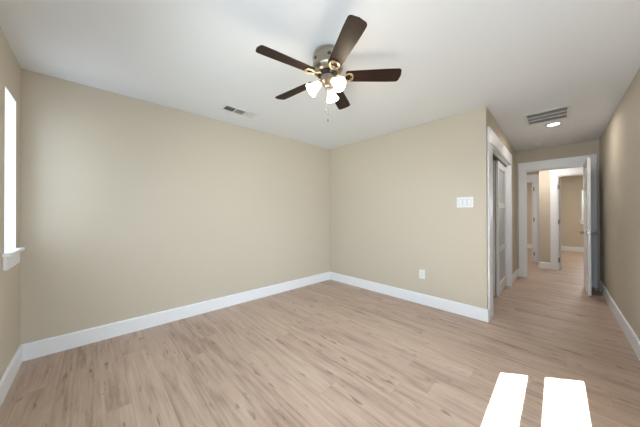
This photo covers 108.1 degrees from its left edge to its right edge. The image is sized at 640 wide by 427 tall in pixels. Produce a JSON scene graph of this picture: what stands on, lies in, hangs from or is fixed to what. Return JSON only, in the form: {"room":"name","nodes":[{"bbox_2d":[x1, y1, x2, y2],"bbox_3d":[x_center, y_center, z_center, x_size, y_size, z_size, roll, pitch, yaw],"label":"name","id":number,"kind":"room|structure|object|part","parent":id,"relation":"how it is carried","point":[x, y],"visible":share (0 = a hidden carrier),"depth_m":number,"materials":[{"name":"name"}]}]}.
{"room":"empty bedroom","nodes":[
{"label":"empty bedroom","id":0,"kind":"room"},
{"bbox_2d":[0,27,20,378],"bbox_3d":[-1.302,0.001,0.605,0.150,2.440,3.855,0,0,-44],"label":"wall","id":1,"kind":"structure","parent":0,"point":[10,69],"depth_m":1.66,"materials":[{"name":"beige paint"}]},
{"bbox_2d":[0,345,22,406],"bbox_3d":[-1.224,1.151,0.640,0.015,0.140,3.605,0,0,-44],"label":"baseboard","id":2,"kind":"structure","parent":1,"relation":"attached to","point":[14,365],"depth_m":1.64,"materials":[{"name":"white paint"}]},
{"bbox_2d":[2,86,24,270],"bbox_3d":[-2.303,-0.243,1.656,0.188,1.261,0.425,0,0,-44],"label":"window","id":3,"kind":"structure","parent":1,"relation":"in","point":[11,255],"depth_m":1.78,"materials":[{"name":"white glass"}]},
{"bbox_3d":[-2.301,0.288,1.654,0.188,0.038,0.425,0,0,-44],"label":"sill","id":4,"kind":"part","parent":3,"relation":"part of","materials":[{"name":"white paint"}]},
{"bbox_2d":[20,68,329,344],"bbox_3d":[-1.167,0.011,3.237,3.720,2.440,0.150,0,0,-42],"label":"wall","id":5,"kind":"structure","parent":0,"point":[131,207],"depth_m":2.50,"materials":[{"name":"beige paint"}]},
{"bbox_2d":[21,272,329,360],"bbox_3d":[-1.145,1.161,3.137,3.620,0.140,0.015,0,0,-42],"label":"baseboard","id":6,"kind":"structure","parent":5,"relation":"attached to","point":[31,350],"depth_m":2.49,"materials":[{"name":"white paint"}]},
{"bbox_2d":[0,248,639,426],"bbox_3d":[3.385,1.286,4.174,11.920,0.120,5.450,0,0,-44],"label":"floor","id":7,"kind":"structure","parent":0,"point":[328,353],"depth_m":1.83,"materials":[{"name":"brown wood"}]},
{"bbox_2d":[0,0,639,176],"bbox_3d":[3.380,-1.274,4.184,11.920,0.120,5.450,0,0,-44],"label":"ceiling","id":8,"kind":"structure","parent":0,"point":[515,59],"depth_m":1.79,"materials":[{"name":"white paint"}]},
{"bbox_2d":[219,104,257,118],"bbox_3d":[-0.957,-1.206,2.756,0.410,0.009,0.170,0,0,-44],"label":"ceiling vent","id":9,"kind":"object","parent":8,"relation":"in","point":[225,107],"visible":1,"depth_m":2.74,"materials":[{"name":"white metal"}]},
{"bbox_2d":[256,15,401,120],"bbox_3d":[0.029,-0.961,1.763,1.047,0.513,1.041,0,0,-44],"label":"ceiling fan","id":10,"kind":"object","parent":8,"relation":"hanging from","point":[328,60],"visible":1,"depth_m":1.68,"materials":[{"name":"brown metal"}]},
{"bbox_3d":[-0.226,-1.037,1.567,0.414,0.006,0.118,0,13,-34],"label":"blade","id":11,"kind":"part","parent":10,"relation":"part of","materials":[{"name":"brown wood"}]},
{"bbox_3d":[-0.212,-1.036,1.969,0.414,0.006,0.118,0,13,38],"label":"blade","id":12,"kind":"part","parent":10,"relation":"part of","materials":[{"name":"brown wood"}]},
{"bbox_3d":[-0.056,-0.937,1.743,0.111,0.112,0.104,0,0,-44],"label":"lamp shade","id":13,"kind":"part","parent":10,"relation":"part of","materials":[{"name":"white glass"}]},
{"bbox_3d":[0.090,-0.937,1.867,0.112,0.112,0.100,0,0,-44],"label":"lamp shade","id":14,"kind":"part","parent":10,"relation":"part of","materials":[{"name":"white glass"}]},
{"bbox_3d":[0.117,-0.953,1.687,0.048,0.063,0.066,0,0,-44],"label":"bulb","id":15,"kind":"part","parent":10,"relation":"part of","materials":[{"name":"white glass"}]},
{"bbox_3d":[0.125,-0.938,1.675,0.105,0.112,0.113,0,0,-44],"label":"lamp shade","id":16,"kind":"part","parent":10,"relation":"part of","materials":[{"name":"white glass"}]},
{"bbox_3d":[0.175,-1.036,2.080,0.118,0.006,0.414,-14,-5,19],"label":"blade","id":17,"kind":"part","parent":10,"relation":"part of","materials":[{"name":"brown wood"}]},
{"bbox_3d":[0.152,-1.039,1.430,0.118,0.006,0.414,13,-4,-16],"label":"blade","id":18,"kind":"part","parent":10,"relation":"part of","materials":[{"name":"brown wood"}]},
{"bbox_3d":[0.400,-1.038,1.747,0.414,0.006,0.118,0,-13,2],"label":"blade","id":19,"kind":"part","parent":10,"relation":"part of","materials":[{"name":"brown wood"}]},
{"bbox_2d":[523,105,571,125],"bbox_3d":[2.838,-1.215,2.903,0.470,0.007,0.410,0,0,-44],"label":"ceiling vent","id":20,"kind":"object","parent":8,"relation":"in","point":[563,112],"visible":1,"depth_m":2.88,"materials":[{"name":"white metal"}]},
{"bbox_2d":[545,122,562,126],"bbox_3d":[3.181,-1.213,3.160,0.174,0.010,0.174,0,0,-44],"label":"recessed light","id":21,"kind":"object","parent":8,"relation":"in","point":[553,123],"visible":1,"depth_m":3.15,"materials":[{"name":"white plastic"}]},
{"bbox_2d":[330,106,487,308],"bbox_3d":[1.072,0.008,3.531,0.100,2.440,2.433,0,0,-44],"label":"wall","id":22,"kind":"structure","parent":0,"point":[395,214],"depth_m":3.19,"materials":[{"name":"beige paint"}]},
{"bbox_2d":[330,272,486,321],"bbox_3d":[1.033,1.158,3.486,0.015,0.140,2.433,0,0,-44],"label":"baseboard","id":23,"kind":"structure","parent":22,"relation":"attached to","point":[478,313],"depth_m":3.16,"materials":[{"name":"white paint"}]},
{"bbox_2d":[419,269,424,278],"bbox_3d":[1.380,0.821,3.136,0.009,0.120,0.074,0,0,-44],"label":"wall outlet","id":24,"kind":"object","parent":22,"relation":"attached to","point":[421,272],"visible":1,"depth_m":3.13,"materials":[{"name":"white plastic"}]},
{"bbox_2d":[457,197,472,207],"bbox_3d":[1.732,-0.134,2.774,0.012,0.124,0.172,0,0,-44],"label":"light switch","id":25,"kind":"object","parent":22,"relation":"attached to","point":[462,202],"visible":1,"depth_m":2.77,"materials":[{"name":"white plastic"}]},
{"bbox_2d":[487,308,489,321],"bbox_3d":[1.907,1.153,2.628,0.066,0.140,0.015,0,0,-44],"label":"baseboard","id":26,"kind":"structure","parent":22,"relation":"attached to","point":[488,309],"depth_m":2.61,"materials":[{"name":"white paint"}]},
{"bbox_2d":[488,110,516,274],"bbox_3d":[2.871,0.005,3.658,2.652,2.440,0.100,0,0,-44],"label":"wall","id":27,"kind":"structure","parent":0,"point":[492,123],"depth_m":4.18,"materials":[{"name":"beige paint"}]},
{"bbox_2d":[493,160,495,295],"bbox_3d":[2.843,0.214,3.697,0.765,1.998,0.030,0,0,-44],"label":"door","id":28,"kind":"structure","parent":27,"relation":"in","point":[494,161],"depth_m":3.43,"materials":[{"name":"white paint"}]},
{"bbox_2d":[487,126,511,319],"bbox_3d":[2.579,0.114,3.356,1.908,2.220,0.122,0,0,-44],"label":"trim","id":29,"kind":"structure","parent":27,"relation":"attached to","point":[495,146],"depth_m":2.86,"materials":[{"name":"white paint"}]},
{"bbox_2d":[493,154,505,166],"bbox_3d":[2.591,-0.790,3.409,1.530,0.033,0.052,0,0,-44],"label":"trim","id":30,"kind":"structure","parent":27,"relation":"attached to","point":[495,158],"depth_m":3.38,"materials":[{"name":"black metal"}]},
{"bbox_2d":[495,160,506,295],"bbox_3d":[2.879,0.214,3.682,0.765,1.998,0.035,0,0,-44],"label":"door","id":31,"kind":"structure","parent":27,"relation":"in","point":[500,169],"depth_m":3.59,"materials":[{"name":"white paint"}]},
{"bbox_3d":[2.879,-0.420,3.683,0.595,0.510,0.008,0,0,-44],"label":"glass panel","id":32,"kind":"part","parent":31,"relation":"part of","materials":[{"name":"grey glass"}]},
{"bbox_3d":[2.880,0.210,3.681,0.595,0.590,0.008,0,0,-44],"label":"glass panel","id":33,"kind":"part","parent":31,"relation":"part of","materials":[{"name":"grey glass"}]},
{"bbox_3d":[2.881,0.810,3.678,0.595,0.470,0.008,0,0,-44],"label":"glass panel","id":34,"kind":"part","parent":31,"relation":"part of","materials":[{"name":"grey glass"}]},
{"bbox_2d":[512,269,517,284],"bbox_3d":[3.577,1.156,4.261,0.796,0.140,0.015,0,0,-44],"label":"baseboard","id":35,"kind":"structure","parent":27,"relation":"attached to","point":[515,274],"depth_m":4.21,"materials":[{"name":"white paint"}]},
{"bbox_2d":[527,171,538,174],"bbox_3d":[4.779,0.013,6.513,0.100,2.440,2.062,0,0,-44],"label":"wall","id":36,"kind":"structure","parent":0,"point":[535,172],"depth_m":5.85,"materials":[{"name":"beige paint"}]},
{"bbox_2d":[527,174,538,262],"bbox_3d":[5.149,0.125,6.119,0.122,2.210,0.982,0,0,-44],"label":"trim","id":37,"kind":"structure","parent":36,"relation":"attached to","point":[534,178],"depth_m":5.78,"materials":[{"name":"white paint"}]},
{"bbox_2d":[532,183,533,260],"bbox_3d":[5.707,0.217,6.112,0.732,2.000,0.181,0,0,-36],"label":"door","id":38,"kind":"structure","parent":36,"relation":"in","point":[532,183],"depth_m":5.91,"materials":[{"name":"white paint"}]},
{"bbox_2d":[539,170,550,268],"bbox_3d":[5.752,0.002,4.458,0.100,2.440,2.238,0,0,-44],"label":"wall","id":39,"kind":"structure","parent":0,"point":[544,176],"depth_m":5.16,"materials":[{"name":"beige paint"}]},
{"bbox_2d":[538,262,549,268],"bbox_3d":[4.988,1.157,5.156,0.015,0.140,0.193,0,0,-44],"label":"baseboard","id":40,"kind":"structure","parent":39,"relation":"attached to","point":[543,265],"depth_m":5.16,"materials":[{"name":"white paint"}]},
{"bbox_2d":[558,177,560,268],"bbox_3d":[5.448,0.214,5.327,0.181,2.000,0.732,0,0,39],"label":"door","id":41,"kind":"structure","parent":39,"relation":"in","point":[559,178],"depth_m":5.05,"materials":[{"name":"white paint"}]},
{"bbox_2d":[550,167,582,269],"bbox_3d":[5.429,0.114,4.773,0.122,2.220,0.984,0,0,-44],"label":"trim","id":42,"kind":"structure","parent":39,"relation":"attached to","point":[554,174],"depth_m":5.03,"materials":[{"name":"white paint"}]},
{"bbox_2d":[527,175,583,247],"bbox_3d":[7.853,0.012,7.953,0.150,2.440,4.400,0,0,-44],"label":"wall","id":43,"kind":"structure","parent":0,"point":[571,186],"depth_m":7.56,"materials":[{"name":"beige paint"}]},
{"bbox_2d":[561,246,583,251],"bbox_3d":[8.552,1.152,7.117,0.015,0.150,2.138,0,0,-44],"label":"baseboard","id":44,"kind":"structure","parent":43,"relation":"attached to","point":[563,248],"depth_m":7.50,"materials":[{"name":"white paint"}]},
{"bbox_2d":[580,190,583,223],"bbox_3d":[8.620,-0.213,7.141,0.188,1.081,0.845,0,0,-44],"label":"window","id":45,"kind":"structure","parent":43,"relation":"in","point":[581,220],"depth_m":7.37,"materials":[{"name":"white paint"}]},
{"bbox_2d":[518,154,596,287],"bbox_3d":[4.249,0.124,4.201,0.122,2.200,0.986,0,0,-44],"label":"door frame","id":46,"kind":"structure","parent":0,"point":[578,161],"depth_m":4.21,"materials":[{"name":"white paint"}]},
{"bbox_2d":[516,139,599,287],"bbox_3d":[4.142,0.005,4.326,0.100,2.440,4.300,0,0,-44],"label":"wall","id":47,"kind":"structure","parent":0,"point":[591,147],"depth_m":4.09,"materials":[{"name":"beige paint"}]},
{"bbox_2d":[580,158,597,295],"bbox_3d":[4.217,0.195,3.662,0.712,2.030,0.181,0,0,-44],"label":"door","id":48,"kind":"structure","parent":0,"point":[587,232],"depth_m":3.43,"materials":[{"name":"white paint"}]},
{"bbox_2d":[599,67,639,339],"bbox_3d":[2.342,-0.003,1.540,6.370,2.440,0.100,0,0,-44],"label":"wall","id":49,"kind":"structure","parent":0,"point":[619,143],"depth_m":2.43,"materials":[{"name":"beige paint"}]},
{"bbox_2d":[599,279,639,360],"bbox_3d":[2.304,1.148,1.576,6.370,0.140,0.015,0,0,-44],"label":"baseboard","id":50,"kind":"structure","parent":49,"relation":"attached to","point":[634,341],"depth_m":2.42,"materials":[{"name":"white paint"}]}
]}

